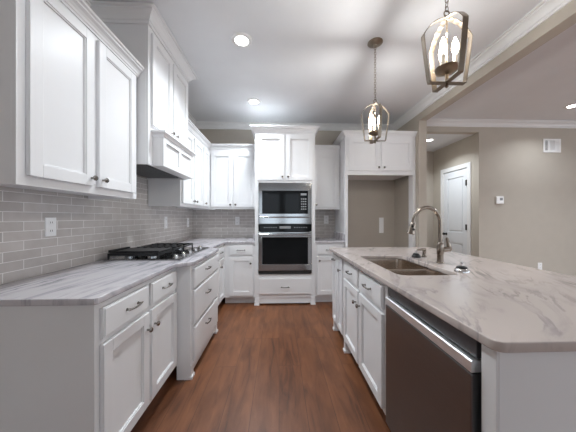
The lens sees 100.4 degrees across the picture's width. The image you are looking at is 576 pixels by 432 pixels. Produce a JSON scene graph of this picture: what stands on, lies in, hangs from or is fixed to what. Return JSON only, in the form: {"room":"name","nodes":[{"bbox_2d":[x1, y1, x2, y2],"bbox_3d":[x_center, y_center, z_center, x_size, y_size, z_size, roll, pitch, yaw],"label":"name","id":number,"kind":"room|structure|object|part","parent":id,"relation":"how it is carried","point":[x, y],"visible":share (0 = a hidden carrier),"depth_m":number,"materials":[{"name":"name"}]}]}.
{"room":"kitchen","nodes":[
{"label":"kitchen","id":0,"kind":"room"},
{"bbox_2d":[131,298,390,431],"bbox_3d":[3.069,1.310,0.355,9.240,0.100,9.680,0,0,-2],"label":"floor","id":1,"kind":"structure","parent":0,"point":[267,367],"depth_m":1.83,"materials":[{"name":"brown wood"}]},
{"bbox_2d":[0,268,176,431],"bbox_3d":[-1.140,0.818,1.434,0.684,0.884,0.819,0,0,-2],"label":"base cabinet","id":2,"kind":"object","parent":1,"relation":"on","point":[99,367],"visible":0.98,"depth_m":1.03,"materials":[{"name":"white paint"}]},
{"bbox_3d":[-1.151,0.818,1.026,0.632,0.884,0.004,0,0,-2],"label":"panel","id":3,"kind":"part","parent":2,"relation":"part of","materials":[{"name":"white paint"}]},
{"bbox_3d":[-0.835,0.475,1.255,0.020,0.140,0.374,0,0,-2],"label":"drawer","id":4,"kind":"part","parent":2,"relation":"part of","materials":[{"name":"white paint"}]},
{"bbox_3d":[-0.835,0.848,1.255,0.020,0.555,0.374,0,0,-2],"label":"door","id":5,"kind":"part","parent":2,"relation":"part of","materials":[{"name":"white paint"}]},
{"bbox_3d":[-0.809,0.473,1.276,0.034,0.016,0.128,0,0,-2],"label":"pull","id":6,"kind":"part","parent":2,"relation":"part of","materials":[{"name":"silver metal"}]},
{"bbox_3d":[-0.862,0.765,1.446,0.019,0.779,0.815,0,0,-2],"label":"frame","id":7,"kind":"part","parent":2,"relation":"part of","materials":[{"name":"white paint"}]},
{"bbox_3d":[-0.850,0.475,1.651,0.020,0.140,0.360,0,0,-2],"label":"drawer","id":8,"kind":"part","parent":2,"relation":"part of","materials":[{"name":"white paint"}]},
{"bbox_3d":[-0.850,0.848,1.651,0.020,0.555,0.360,0,0,-2],"label":"door","id":9,"kind":"part","parent":2,"relation":"part of","materials":[{"name":"white paint"}]},
{"bbox_2d":[176,252,217,379],"bbox_3d":[-1.113,0.818,2.242,0.794,0.884,0.802,0,0,-2],"label":"base cabinet","id":10,"kind":"object","parent":1,"relation":"on","point":[197,284],"visible":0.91,"depth_m":1.90,"materials":[{"name":"white paint"}]},
{"bbox_2d":[0,238,254,305],"bbox_3d":[-0.984,0.361,2.525,1.082,0.030,3.020,0,0,-2],"label":"countertop","id":11,"kind":"structure","parent":10,"relation":"on","point":[93,283],"depth_m":1.31,"materials":[{"name":"grey stone"}]},
{"bbox_2d":[104,243,209,260],"bbox_3d":[-1.156,0.304,2.276,0.590,0.084,0.795,0,0,-2],"label":"gas cooktop","id":12,"kind":"object","parent":11,"relation":"in","point":[157,251],"visible":1,"depth_m":1.99,"materials":[{"name":"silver metal"}]},
{"bbox_3d":[-0.808,0.818,1.857,0.105,0.884,0.003,0,0,-2],"label":"panel","id":13,"kind":"part","parent":10,"relation":"part of","materials":[{"name":"white paint"}]},
{"bbox_3d":[-0.779,0.765,2.254,0.019,0.779,0.790,0,0,-2],"label":"frame","id":14,"kind":"part","parent":10,"relation":"part of","materials":[{"name":"white paint"}]},
{"bbox_3d":[-0.759,1.005,2.255,0.020,0.270,0.720,0,0,-2],"label":"drawer","id":15,"kind":"part","parent":10,"relation":"part of","materials":[{"name":"white paint"}]},
{"bbox_3d":[-0.759,0.715,2.255,0.020,0.270,0.720,0,0,-2],"label":"drawer","id":16,"kind":"part","parent":10,"relation":"part of","materials":[{"name":"white paint"}]},
{"bbox_3d":[-0.759,0.482,2.255,0.020,0.155,0.720,0,0,-2],"label":"drawer","id":17,"kind":"part","parent":10,"relation":"part of","materials":[{"name":"white paint"}]},
{"bbox_2d":[217,244,224,304],"bbox_3d":[-1.195,0.818,3.031,0.690,0.884,0.786,0,0,-2],"label":"base cabinet","id":18,"kind":"object","parent":1,"relation":"on","point":[221,259],"visible":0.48,"depth_m":3.22,"materials":[{"name":"white paint"}]},
{"bbox_3d":[-0.888,0.848,2.890,0.020,0.555,0.380,0,0,-2],"label":"door","id":19,"kind":"part","parent":18,"relation":"part of","materials":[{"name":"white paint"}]},
{"bbox_3d":[-0.899,0.475,3.175,0.020,0.140,0.450,0,0,-2],"label":"drawer","id":20,"kind":"part","parent":18,"relation":"part of","materials":[{"name":"white paint"}]},
{"bbox_3d":[-0.902,0.848,3.255,0.020,0.555,0.290,0,0,-2],"label":"door","id":21,"kind":"part","parent":18,"relation":"part of","materials":[{"name":"white paint"}]},
{"bbox_2d":[224,243,254,302],"bbox_3d":[-0.708,0.818,3.719,0.440,0.884,0.654,0,0,-2],"label":"base cabinet","id":22,"kind":"object","parent":1,"relation":"on","point":[239,257],"visible":0.84,"depth_m":3.44,"materials":[{"name":"white paint"}]},
{"bbox_3d":[-0.670,0.475,3.436,0.335,0.140,0.020,0,0,-2],"label":"drawer","id":23,"kind":"part","parent":22,"relation":"part of","materials":[{"name":"white paint"}]},
{"bbox_3d":[-0.670,0.848,3.436,0.335,0.555,0.020,0,0,-2],"label":"door","id":24,"kind":"part","parent":22,"relation":"part of","materials":[{"name":"white paint"}]},
{"bbox_2d":[250,125,319,305],"bbox_3d":[-0.052,-0.017,3.726,0.985,2.553,0.690,0,0,-2],"label":"tall cabinet","id":25,"kind":"object","parent":1,"relation":"on","point":[283,153],"visible":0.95,"depth_m":3.43,"materials":[{"name":"white paint"}]},
{"bbox_3d":[-0.243,-0.850,3.422,0.380,0.650,0.020,0,0,-2],"label":"door","id":26,"kind":"part","parent":25,"relation":"part of","materials":[{"name":"white paint"}]},
{"bbox_2d":[258,224,311,273],"bbox_3d":[-0.050,0.454,3.672,0.760,0.703,0.637,0,0,-2],"label":"wall oven","id":27,"kind":"object","parent":25,"relation":"in","point":[282,248],"visible":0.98,"depth_m":3.41,"materials":[{"name":"silver glass"}]},
{"bbox_3d":[-0.039,0.245,3.380,0.720,0.023,0.052,0,0,-2],"label":"handle","id":28,"kind":"part","parent":27,"relation":"part of","materials":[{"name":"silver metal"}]},
{"bbox_3d":[-0.041,0.153,3.428,0.760,0.103,0.022,0,0,-2],"label":"control panel","id":29,"kind":"part","parent":27,"relation":"part of","materials":[{"name":"black glass"}]},
{"bbox_2d":[258,183,311,223],"bbox_3d":[-0.049,-0.196,3.634,0.760,0.585,0.513,0,0,-2],"label":"microwave","id":30,"kind":"object","parent":25,"relation":"in","point":[278,203],"visible":1,"depth_m":3.41,"materials":[{"name":"silver metal"}]},
{"bbox_3d":[-0.102,-0.210,3.421,0.522,0.317,0.028,0,0,-2],"label":"door","id":31,"kind":"part","parent":30,"relation":"part of","materials":[{"name":"black glass"}]},
{"bbox_3d":[-0.040,0.002,3.399,0.690,0.021,0.043,0,0,-2],"label":"handle","id":32,"kind":"part","parent":30,"relation":"part of","materials":[{"name":"silver metal"}]},
{"bbox_3d":[0.222,-0.210,3.433,0.119,0.317,0.028,0,0,-2],"label":"control panel","id":33,"kind":"part","parent":30,"relation":"part of","materials":[{"name":"black glass"}]},
{"bbox_3d":[-0.041,0.990,3.430,0.745,0.230,0.020,0,0,-2],"label":"drawer","id":34,"kind":"part","parent":25,"relation":"part of","materials":[{"name":"white paint"}]},
{"bbox_3d":[-0.052,-1.249,3.726,0.985,0.087,0.690,0,0,-2],"label":"crown moulding","id":35,"kind":"part","parent":25,"relation":"part of","materials":[{"name":"white paint"}]},
{"bbox_3d":[0.161,-0.850,3.438,0.380,0.650,0.020,0,0,-2],"label":"door","id":36,"kind":"part","parent":25,"relation":"part of","materials":[{"name":"white paint"}]},
{"bbox_2d":[315,243,343,301],"bbox_3d":[0.597,0.818,3.768,0.430,0.884,0.654,0,0,-2],"label":"base cabinet","id":37,"kind":"object","parent":1,"relation":"on","point":[323,262],"visible":0.48,"depth_m":3.48,"materials":[{"name":"white paint"}]},
{"bbox_3d":[0.608,0.848,3.484,0.370,0.555,0.020,0,0,-2],"label":"door","id":38,"kind":"part","parent":37,"relation":"part of","materials":[{"name":"white paint"}]},
{"bbox_2d":[315,237,344,242],"bbox_3d":[0.597,0.361,3.783,0.432,0.030,0.625,0,0,-2],"label":"countertop","id":39,"kind":"structure","parent":37,"relation":"on","point":[317,239],"depth_m":3.53,"materials":[{"name":"grey stone"}]},
{"bbox_2d":[334,231,343,240],"bbox_3d":[0.802,0.295,3.803,0.019,0.101,0.600,0,0,-2],"label":"side splash","id":40,"kind":"object","parent":39,"relation":"on","point":[337,235],"visible":0.91,"depth_m":3.71,"materials":[{"name":"grey stone"}]},
{"bbox_3d":[0.608,0.475,3.484,0.370,0.140,0.020,0,0,-2],"label":"drawer","id":41,"kind":"part","parent":37,"relation":"part of","materials":[{"name":"white paint"}]},
{"bbox_2d":[331,253,344,334],"bbox_3d":[0.799,0.818,2.505,0.654,0.884,0.441,0,0,-2],"label":"base cabinet","id":42,"kind":"object","parent":1,"relation":"on","point":[338,262],"visible":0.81,"depth_m":2.44,"materials":[{"name":"white paint"}]},
{"bbox_3d":[0.512,0.765,2.599,0.020,0.720,0.185,0,0,-2],"label":"door","id":43,"kind":"part","parent":42,"relation":"part of","materials":[{"name":"white paint"}]},
{"bbox_3d":[0.520,0.765,2.390,0.020,0.720,0.192,0,0,-2],"label":"door","id":44,"kind":"part","parent":42,"relation":"part of","materials":[{"name":"white paint"}]},
{"bbox_2d":[332,130,417,246],"bbox_3d":[1.312,0.010,3.780,1.090,2.500,0.683,0,0,-2],"label":"refrigerator surround","id":45,"kind":"object","parent":1,"relation":"on","point":[394,158],"visible":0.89,"depth_m":3.49,"materials":[{"name":"white paint"}]},
{"bbox_3d":[0.836,0.045,3.789,0.040,2.430,0.630,0,0,-2],"label":"panel","id":46,"kind":"part","parent":45,"relation":"part of","materials":[{"name":"white paint"}]},
{"bbox_3d":[1.107,-0.900,3.473,0.458,0.460,0.020,0,0,-2],"label":"door","id":47,"kind":"part","parent":45,"relation":"part of","materials":[{"name":"white paint"}]},
{"bbox_3d":[1.312,-1.204,3.782,1.090,0.072,0.679,0,0,-2],"label":"crown moulding","id":48,"kind":"part","parent":45,"relation":"part of","materials":[{"name":"white paint"}]},
{"bbox_3d":[1.347,-0.890,3.503,0.961,0.560,0.020,0,0,-2],"label":"frame","id":49,"kind":"part","parent":45,"relation":"part of","materials":[{"name":"white paint"}]},
{"bbox_3d":[1.589,-0.900,3.491,0.458,0.460,0.020,0,0,-2],"label":"door","id":50,"kind":"part","parent":45,"relation":"part of","materials":[{"name":"white paint"}]},
{"bbox_3d":[1.845,0.045,3.572,0.040,2.430,0.120,0,0,-2],"label":"panel","id":51,"kind":"part","parent":45,"relation":"part of","materials":[{"name":"white paint"}]},
{"bbox_2d":[343,260,431,414],"bbox_3d":[0.825,0.818,1.832,0.654,0.884,0.909,0,0,-2],"label":"base cabinet","id":52,"kind":"object","parent":1,"relation":"on","point":[364,305],"visible":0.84,"depth_m":1.66,"materials":[{"name":"white paint"}]},
{"bbox_3d":[0.533,0.848,2.039,0.020,0.555,0.395,0,0,-2],"label":"door","id":53,"kind":"part","parent":52,"relation":"part of","materials":[{"name":"white paint"}]},
{"bbox_3d":[0.533,0.475,2.039,0.020,0.140,0.395,0,0,-2],"label":"drawer","id":54,"kind":"part","parent":52,"relation":"part of","materials":[{"name":"white paint"}]},
{"bbox_3d":[0.562,0.765,1.820,0.019,0.779,0.905,0,0,-2],"label":"frame","id":55,"kind":"part","parent":52,"relation":"part of","materials":[{"name":"white paint"}]},
{"bbox_3d":[0.549,0.475,1.607,0.020,0.140,0.400,0,0,-2],"label":"drawer","id":56,"kind":"part","parent":52,"relation":"part of","materials":[{"name":"white paint"}]},
{"bbox_3d":[0.549,0.848,1.607,0.020,0.555,0.400,0,0,-2],"label":"door","id":57,"kind":"part","parent":52,"relation":"part of","materials":[{"name":"white paint"}]},
{"bbox_2d":[329,247,575,352],"bbox_3d":[1.083,0.361,1.713,1.168,0.030,2.067,0,0,-2],"label":"countertop","id":58,"kind":"structure","parent":52,"relation":"on","point":[505,307],"depth_m":1.06,"materials":[{"name":"stone"}]},
{"bbox_2d":[367,259,446,275],"bbox_3d":[0.839,0.475,1.790,0.416,0.191,0.761,0,0,-2],"label":"sink","id":59,"kind":"object","parent":58,"relation":"in","point":[398,266],"visible":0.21,"depth_m":1.98,"materials":[{"name":"metal"}]},
{"bbox_3d":[0.832,0.475,1.954,0.416,0.191,0.434,0,0,-2],"label":"bowl","id":60,"kind":"part","parent":59,"relation":"part of","materials":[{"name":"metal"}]},
{"bbox_3d":[0.847,0.466,1.569,0.416,0.171,0.319,0,0,-2],"label":"bowl","id":61,"kind":"part","parent":59,"relation":"part of","materials":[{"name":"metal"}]},
{"bbox_2d":[411,250,420,257],"bbox_3d":[1.101,0.315,2.063,0.072,0.063,0.072,0,0,-2],"label":"strainer","id":62,"kind":"object","parent":58,"relation":"on","point":[415,255],"visible":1,"depth_m":2.04,"materials":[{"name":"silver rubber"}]},
{"bbox_2d":[417,248,426,256],"bbox_3d":[1.153,0.307,2.075,0.092,0.077,0.042,0,0,-2],"label":"soap dispenser","id":63,"kind":"object","parent":58,"relation":"on","point":[423,250],"visible":0.97,"depth_m":2.07,"materials":[{"name":"silver metal"}]},
{"bbox_2d":[406,206,451,263],"bbox_3d":[1.064,0.130,1.806,0.344,0.432,0.058,0,0,-2],"label":"kitchen faucet","id":64,"kind":"object","parent":58,"relation":"on","point":[441,249],"visible":1,"depth_m":1.79,"materials":[{"name":"silver metal"}]},
{"bbox_3d":[1.042,0.055,1.805,0.241,0.282,0.029,0,0,-2],"label":"gooseneck spout","id":65,"kind":"part","parent":64,"relation":"part of","materials":[{"name":"silver metal"}]},
{"bbox_3d":[1.199,0.210,1.811,0.075,0.114,0.042,0,0,-2],"label":"lever","id":66,"kind":"part","parent":64,"relation":"part of","materials":[{"name":"silver metal"}]},
{"bbox_2d":[436,242,444,263],"bbox_3d":[1.148,0.268,1.809,0.054,0.156,0.054,0,0,-2],"label":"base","id":67,"kind":"object","parent":58,"relation":"on","point":[440,245],"depth_m":1.79,"materials":[{"name":"silver metal"}]},
{"bbox_2d":[454,262,469,272],"bbox_3d":[1.099,0.315,1.517,0.084,0.063,0.084,0,0,-2],"label":"strainer","id":68,"kind":"object","parent":58,"relation":"on","point":[460,269],"visible":1,"depth_m":1.49,"materials":[{"name":"silver metal"}]},
{"bbox_2d":[385,287,480,431],"bbox_3d":[0.854,0.817,1.056,0.594,0.866,0.600,0,0,-2],"label":"dishwasher","id":69,"kind":"object","parent":1,"relation":"on","point":[433,368],"visible":0.56,"depth_m":0.96,"materials":[{"name":"silver metal"}]},
{"bbox_3d":[0.593,0.412,1.046,0.036,0.057,0.600,0,0,-2],"label":"control panel","id":70,"kind":"part","parent":69,"relation":"part of","materials":[{"name":"silver metal"}]},
{"bbox_2d":[481,344,575,431],"bbox_3d":[1.106,0.818,0.723,1.036,0.884,0.052,0,0,-2],"label":"island end panel","id":71,"kind":"object","parent":1,"relation":"on","point":[527,391],"visible":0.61,"depth_m":0.68,"materials":[{"name":"white paint"}]},
{"bbox_2d":[198,129,394,246],"bbox_3d":[0.125,-0.155,4.138,3.440,2.830,0.100,0,0,-2],"label":"wall","id":72,"kind":"structure","parent":0,"point":[369,201],"depth_m":4.13,"materials":[{"name":"beige paint"}]},
{"bbox_2d":[193,209,254,237],"bbox_3d":[-1.041,0.073,4.040,1.086,0.546,0.008,0,0,-2],"label":"backsplash","id":73,"kind":"structure","parent":72,"relation":"attached to","point":[218,223],"depth_m":4.03,"materials":[{"name":"grey tile"}]},
{"bbox_2d":[235,217,239,224],"bbox_3d":[-0.852,0.065,4.039,0.072,0.140,0.008,0,0,-2],"label":"outlet","id":74,"kind":"object","parent":73,"relation":"attached to","point":[237,219],"visible":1,"depth_m":4.04,"materials":[{"name":"white plastic"}]},
{"bbox_2d":[209,149,254,209],"bbox_3d":[-0.858,-0.585,3.849,0.732,0.930,0.373,0,0,-2],"label":"upper cabinet","id":75,"kind":"object","parent":72,"relation":"attached to","point":[232,172],"visible":0.89,"depth_m":3.70,"materials":[{"name":"white paint"}]},
{"bbox_3d":[-1.021,-0.574,3.698,0.325,0.837,0.020,0,0,-2],"label":"door","id":76,"kind":"part","parent":75,"relation":"part of","materials":[{"name":"white paint"}]},
{"bbox_3d":[-0.671,-0.574,3.712,0.325,0.837,0.020,0,0,-2],"label":"door","id":77,"kind":"part","parent":75,"relation":"part of","materials":[{"name":"white paint"}]},
{"bbox_2d":[315,209,334,236],"bbox_3d":[0.585,0.073,4.101,0.434,0.546,0.008,0,0,-2],"label":"backsplash","id":78,"kind":"structure","parent":72,"relation":"attached to","point":[321,229],"depth_m":4.10,"materials":[{"name":"grey tile"}]},
{"bbox_2d":[324,216,328,223],"bbox_3d":[0.653,0.045,4.095,0.078,0.140,0.008,0,0,-2],"label":"outlet","id":79,"kind":"object","parent":78,"relation":"attached to","point":[326,218],"visible":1,"depth_m":4.09,"materials":[{"name":"white plastic"}]},
{"bbox_2d":[315,145,339,209],"bbox_3d":[0.593,-0.619,3.904,0.431,0.998,0.373,0,0,-2],"label":"upper cabinet","id":80,"kind":"object","parent":72,"relation":"attached to","point":[327,157],"visible":0.73,"depth_m":3.76,"materials":[{"name":"white paint"}]},
{"bbox_3d":[0.599,-1.080,3.744,0.431,0.076,0.052,0,0,-2],"label":"crown moulding","id":81,"kind":"part","parent":80,"relation":"part of","materials":[{"name":"white paint"}]},
{"bbox_2d":[379,218,383,232],"bbox_3d":[1.611,0.142,4.139,0.078,0.265,0.009,0,0,-2],"label":"wall plate","id":82,"kind":"object","parent":72,"relation":"attached to","point":[381,220],"visible":1,"depth_m":4.14,"materials":[{"name":"white plastic"}]},
{"bbox_2d":[92,0,575,123],"bbox_3d":[3.086,-1.620,-0.094,9.240,0.100,8.780,0,0,-2],"label":"ceiling","id":83,"kind":"structure","parent":0,"point":[306,61],"depth_m":2.41,"materials":[{"name":"paint"}]},
{"bbox_2d":[231,32,251,47],"bbox_3d":[-0.410,-1.564,2.126,0.186,0.012,0.186,0,0,-2],"label":"recessed light","id":84,"kind":"object","parent":83,"relation":"in","point":[240,39],"visible":1,"depth_m":2.11,"materials":[{"name":"white paint"}]},
{"bbox_2d":[247,98,260,104],"bbox_3d":[-0.462,-1.564,3.255,0.186,0.012,0.186,0,0,-2],"label":"recessed light","id":85,"kind":"object","parent":83,"relation":"in","point":[254,101],"visible":1,"depth_m":3.24,"materials":[{"name":"white paint"}]},
{"bbox_2d":[361,37,389,143],"bbox_3d":[0.785,-1.117,2.161,0.198,0.907,0.198,0,0,43],"label":"pendant lantern","id":86,"kind":"object","parent":83,"relation":"hanging from","point":[375,42],"visible":1,"depth_m":2.15,"materials":[{"name":"silver metal"}]},
{"bbox_3d":[0.785,-0.727,2.161,0.116,0.072,0.116,0,0,-2],"label":"dish","id":87,"kind":"part","parent":86,"relation":"part of","materials":[{"name":"silver metal"}]},
{"bbox_3d":[0.785,-1.291,2.161,0.015,0.481,0.015,0,0,43],"label":"chain","id":88,"kind":"part","parent":86,"relation":"part of","materials":[{"name":"silver metal"}]},
{"bbox_2d":[421,0,472,92],"bbox_3d":[0.814,-1.117,1.231,0.198,0.907,0.198,0,0,43],"label":"pendant lantern","id":89,"kind":"object","parent":83,"relation":"hanging from","point":[446,68],"visible":1,"depth_m":1.22,"materials":[{"name":"silver metal"}]},
{"bbox_3d":[0.784,-0.866,1.212,0.032,0.091,0.031,0,0,-2],"label":"bulb","id":90,"kind":"part","parent":89,"relation":"part of","materials":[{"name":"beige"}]},
{"bbox_3d":[0.814,-0.727,1.231,0.116,0.072,0.116,0,0,-2],"label":"dish","id":91,"kind":"part","parent":89,"relation":"part of","materials":[{"name":"silver metal"}]},
{"bbox_3d":[0.814,-0.883,1.231,0.008,0.256,0.008,0,0,-2],"label":"stem","id":92,"kind":"part","parent":89,"relation":"part of","materials":[{"name":"silver metal"}]},
{"bbox_3d":[0.846,-0.866,1.215,0.032,0.091,0.031,0,0,-2],"label":"bulb","id":93,"kind":"part","parent":89,"relation":"part of","materials":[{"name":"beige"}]},
{"bbox_2d":[419,0,575,120],"bbox_3d":[2.077,-1.475,-0.492,0.115,0.190,7.860,0,0,-2],"label":"beam","id":94,"kind":"structure","parent":83,"relation":"attached to","point":[565,17],"depth_m":2.08,"materials":[{"name":"beige paint"}]},
{"bbox_2d":[563,103,575,108],"bbox_3d":[4.006,-1.564,3.373,0.186,0.012,0.186,0,0,-2],"label":"recessed light","id":95,"kind":"object","parent":83,"relation":"in","point":[572,105],"visible":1,"depth_m":3.39,"materials":[{"name":"white paint"}]},
{"bbox_2d":[395,114,426,246],"bbox_3d":[1.898,-0.155,4.294,0.115,2.830,1.720,0,0,-2],"label":"wall","id":96,"kind":"structure","parent":0,"point":[401,184],"depth_m":3.49,"materials":[{"name":"beige paint"}]},
{"bbox_2d":[188,0,572,130],"bbox_3d":[0.288,-1.523,-0.199,3.440,0.094,8.580,0,0,-2],"label":"trim","id":97,"kind":"structure","parent":96,"relation":"attached to","point":[544,10],"depth_m":2.50,"materials":[{"name":"white paint"}]},
{"bbox_2d":[427,118,575,127],"bbox_3d":[4.867,-1.523,-0.158,5.485,0.094,8.320,0,0,-2],"label":"trim","id":98,"kind":"structure","parent":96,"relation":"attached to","point":[432,121],"depth_m":3.91,"materials":[{"name":"white paint"}]},
{"bbox_2d":[427,152,432,247],"bbox_3d":[2.557,-0.065,5.129,1.265,2.650,0.100,0,0,-2],"label":"wall","id":99,"kind":"structure","parent":0,"point":[429,154],"depth_m":5.10,"materials":[{"name":"beige paint"}]},
{"bbox_2d":[427,134,473,151],"bbox_3d":[2.529,-1.440,4.548,1.165,0.100,1.060,0,0,-2],"label":"ceiling","id":100,"kind":"structure","parent":0,"point":[441,140],"depth_m":4.30,"materials":[{"name":"paint"}]},
{"bbox_2d":[433,135,473,255],"bbox_3d":[3.161,-0.065,4.572,0.100,2.650,1.060,0,0,-2],"label":"wall","id":101,"kind":"structure","parent":0,"point":[438,155],"depth_m":4.59,"materials":[{"name":"beige paint"}]},
{"bbox_2d":[441,162,470,254],"bbox_3d":[3.129,0.158,4.480,0.170,2.205,0.760,0,0,-2],"label":"door","id":102,"kind":"structure","parent":101,"relation":"in","point":[455,185],"depth_m":4.42,"materials":[{"name":"white paint"}]},
{"bbox_2d":[427,126,575,275],"bbox_3d":[4.709,-0.155,4.049,5.485,2.830,0.100,0,0,-2],"label":"wall","id":103,"kind":"structure","parent":0,"point":[535,223],"depth_m":3.97,"materials":[{"name":"beige paint"}]},
{"bbox_2d":[496,196,503,203],"bbox_3d":[3.477,-0.278,3.940,0.124,0.125,0.026,0,0,-2],"label":"thermostat","id":104,"kind":"object","parent":103,"relation":"attached to","point":[499,199],"visible":1,"depth_m":3.93,"materials":[{"name":"white plastic"}]},
{"bbox_2d":[543,139,560,152],"bbox_3d":[4.379,-1.183,3.981,0.300,0.225,0.012,0,0,-2],"label":"air vent","id":105,"kind":"object","parent":103,"relation":"in","point":[549,145],"visible":1,"depth_m":3.98,"materials":[{"name":"white plastic"}]},
{"bbox_3d":[-1.481,-0.155,-0.266,0.100,2.830,8.780,0,0,-2],"label":"wall","id":106,"kind":"structure","parent":0,"visible":0},
{"bbox_2d":[0,0,143,198],"bbox_3d":[-1.279,-0.637,1.397,0.398,1.005,0.939,0,0,-2],"label":"upper cabinet","id":107,"kind":"object","parent":106,"relation":"attached to","point":[68,83],"visible":1,"depth_m":1.21,"materials":[{"name":"white paint"}]},
{"bbox_3d":[-1.115,-0.611,1.202,0.020,0.868,0.359,0,0,-2],"label":"door","id":108,"kind":"part","parent":107,"relation":"part of","materials":[{"name":"white paint"}]},
{"bbox_3d":[-1.280,-1.102,1.397,0.397,0.076,0.939,0,0,-2],"label":"crown moulding","id":109,"kind":"part","parent":107,"relation":"part of","materials":[{"name":"white paint"}]},
{"bbox_3d":[-1.130,-0.611,1.599,0.020,0.868,0.363,0,0,-2],"label":"door","id":110,"kind":"part","parent":107,"relation":"part of","materials":[{"name":"white paint"}]},
{"bbox_2d":[0,175,192,283],"bbox_3d":[-1.531,-0.172,2.499,0.008,1.036,3.050,0,0,-2],"label":"backsplash","id":111,"kind":"structure","parent":106,"relation":"attached to","point":[86,229],"depth_m":1.67,"materials":[{"name":"grey tile"}]},
{"bbox_2d":[45,217,55,236],"bbox_3d":[-1.485,0.061,1.503,0.008,0.117,0.072,0,0,-2],"label":"outlet","id":112,"kind":"object","parent":111,"relation":"attached to","point":[50,222],"visible":1,"depth_m":1.50,"materials":[{"name":"white plastic"}]},
{"bbox_2d":[164,217,166,228],"bbox_3d":[-1.542,0.070,3.034,0.008,0.150,0.072,0,0,-2],"label":"outlet","id":113,"kind":"object","parent":111,"relation":"attached to","point":[165,218],"visible":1,"depth_m":3.02,"materials":[{"name":"white plastic"}]},
{"bbox_2d":[89,1,197,179],"bbox_3d":[-1.241,-0.985,2.225,0.536,1.160,0.964,0,0,-2],"label":"upper cabinet","id":114,"kind":"object","parent":106,"relation":"attached to","point":[162,86],"visible":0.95,"depth_m":1.90,"materials":[{"name":"white paint"}]},
{"bbox_3d":[-1.253,-1.518,2.225,0.512,0.094,0.964,0,0,-2],"label":"crown moulding","id":115,"kind":"part","parent":114,"relation":"part of","materials":[{"name":"white paint"}]},
{"bbox_2d":[136,164,179,177],"bbox_3d":[-1.312,-0.535,2.222,0.370,0.246,0.720,0,0,-2],"label":"hood insert","id":116,"kind":"object","parent":114,"relation":"in","point":[147,171],"visible":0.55,"depth_m":2.23,"materials":[{"name":"silver metal"}]},
{"bbox_3d":[-1.066,-1.077,2.044,0.020,0.715,0.345,0,0,-2],"label":"door","id":117,"kind":"part","parent":114,"relation":"part of","materials":[{"name":"white paint"}]},
{"bbox_3d":[-1.094,-0.985,2.231,0.019,1.160,0.790,0,0,-2],"label":"frame","id":118,"kind":"part","parent":114,"relation":"part of","materials":[{"name":"white paint"}]},
{"bbox_3d":[-1.029,-0.660,2.233,0.111,0.040,0.712,0,0,-2],"label":"cap moulding","id":119,"kind":"part","parent":114,"relation":"part of","materials":[{"name":"white paint"}]},
{"bbox_3d":[-1.080,-1.077,2.419,0.020,0.715,0.345,0,0,-2],"label":"door","id":120,"kind":"part","parent":114,"relation":"part of","materials":[{"name":"white paint"}]},
{"bbox_2d":[148,130,202,207],"bbox_3d":[-1.339,-0.585,3.001,0.398,0.930,0.762,0,0,-2],"label":"upper cabinet","id":121,"kind":"object","parent":106,"relation":"attached to","point":[188,193],"visible":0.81,"depth_m":2.75,"materials":[{"name":"white paint"}]},
{"bbox_3d":[-1.176,-0.574,2.826,0.020,0.837,0.329,0,0,-2],"label":"door","id":122,"kind":"part","parent":121,"relation":"part of","materials":[{"name":"white paint"}]},
{"bbox_3d":[-1.203,-0.585,3.006,0.019,0.930,0.762,0,0,-2],"label":"frame","id":123,"kind":"part","parent":121,"relation":"part of","materials":[{"name":"white paint"}]},
{"bbox_3d":[-1.190,-0.574,3.193,0.020,0.837,0.335,0,0,-2],"label":"door","id":124,"kind":"part","parent":121,"relation":"part of","materials":[{"name":"white paint"}]},
{"bbox_2d":[178,143,211,209],"bbox_3d":[-1.365,-0.585,3.697,0.398,0.930,0.630,0,0,-2],"label":"upper cabinet","id":125,"kind":"object","parent":106,"relation":"attached to","point":[206,154],"visible":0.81,"depth_m":3.55,"materials":[{"name":"white paint"}]},
{"bbox_3d":[-1.229,-0.585,3.703,0.019,0.930,0.630,0,0,-2],"label":"frame","id":126,"kind":"part","parent":125,"relation":"part of","materials":[{"name":"white paint"}]},
{"bbox_3d":[-1.202,-0.574,3.541,0.020,0.837,0.265,0,0,-2],"label":"door","id":127,"kind":"part","parent":125,"relation":"part of","materials":[{"name":"white paint"}]},
{"bbox_2d":[188,119,254,149],"bbox_3d":[-0.833,-1.080,3.178,0.733,0.076,1.074,0,0,-2],"label":"crown molding","id":128,"kind":"structure","parent":125,"relation":"attached to","point":[192,128],"depth_m":3.66,"materials":[{"name":"white paint"}]}
]}

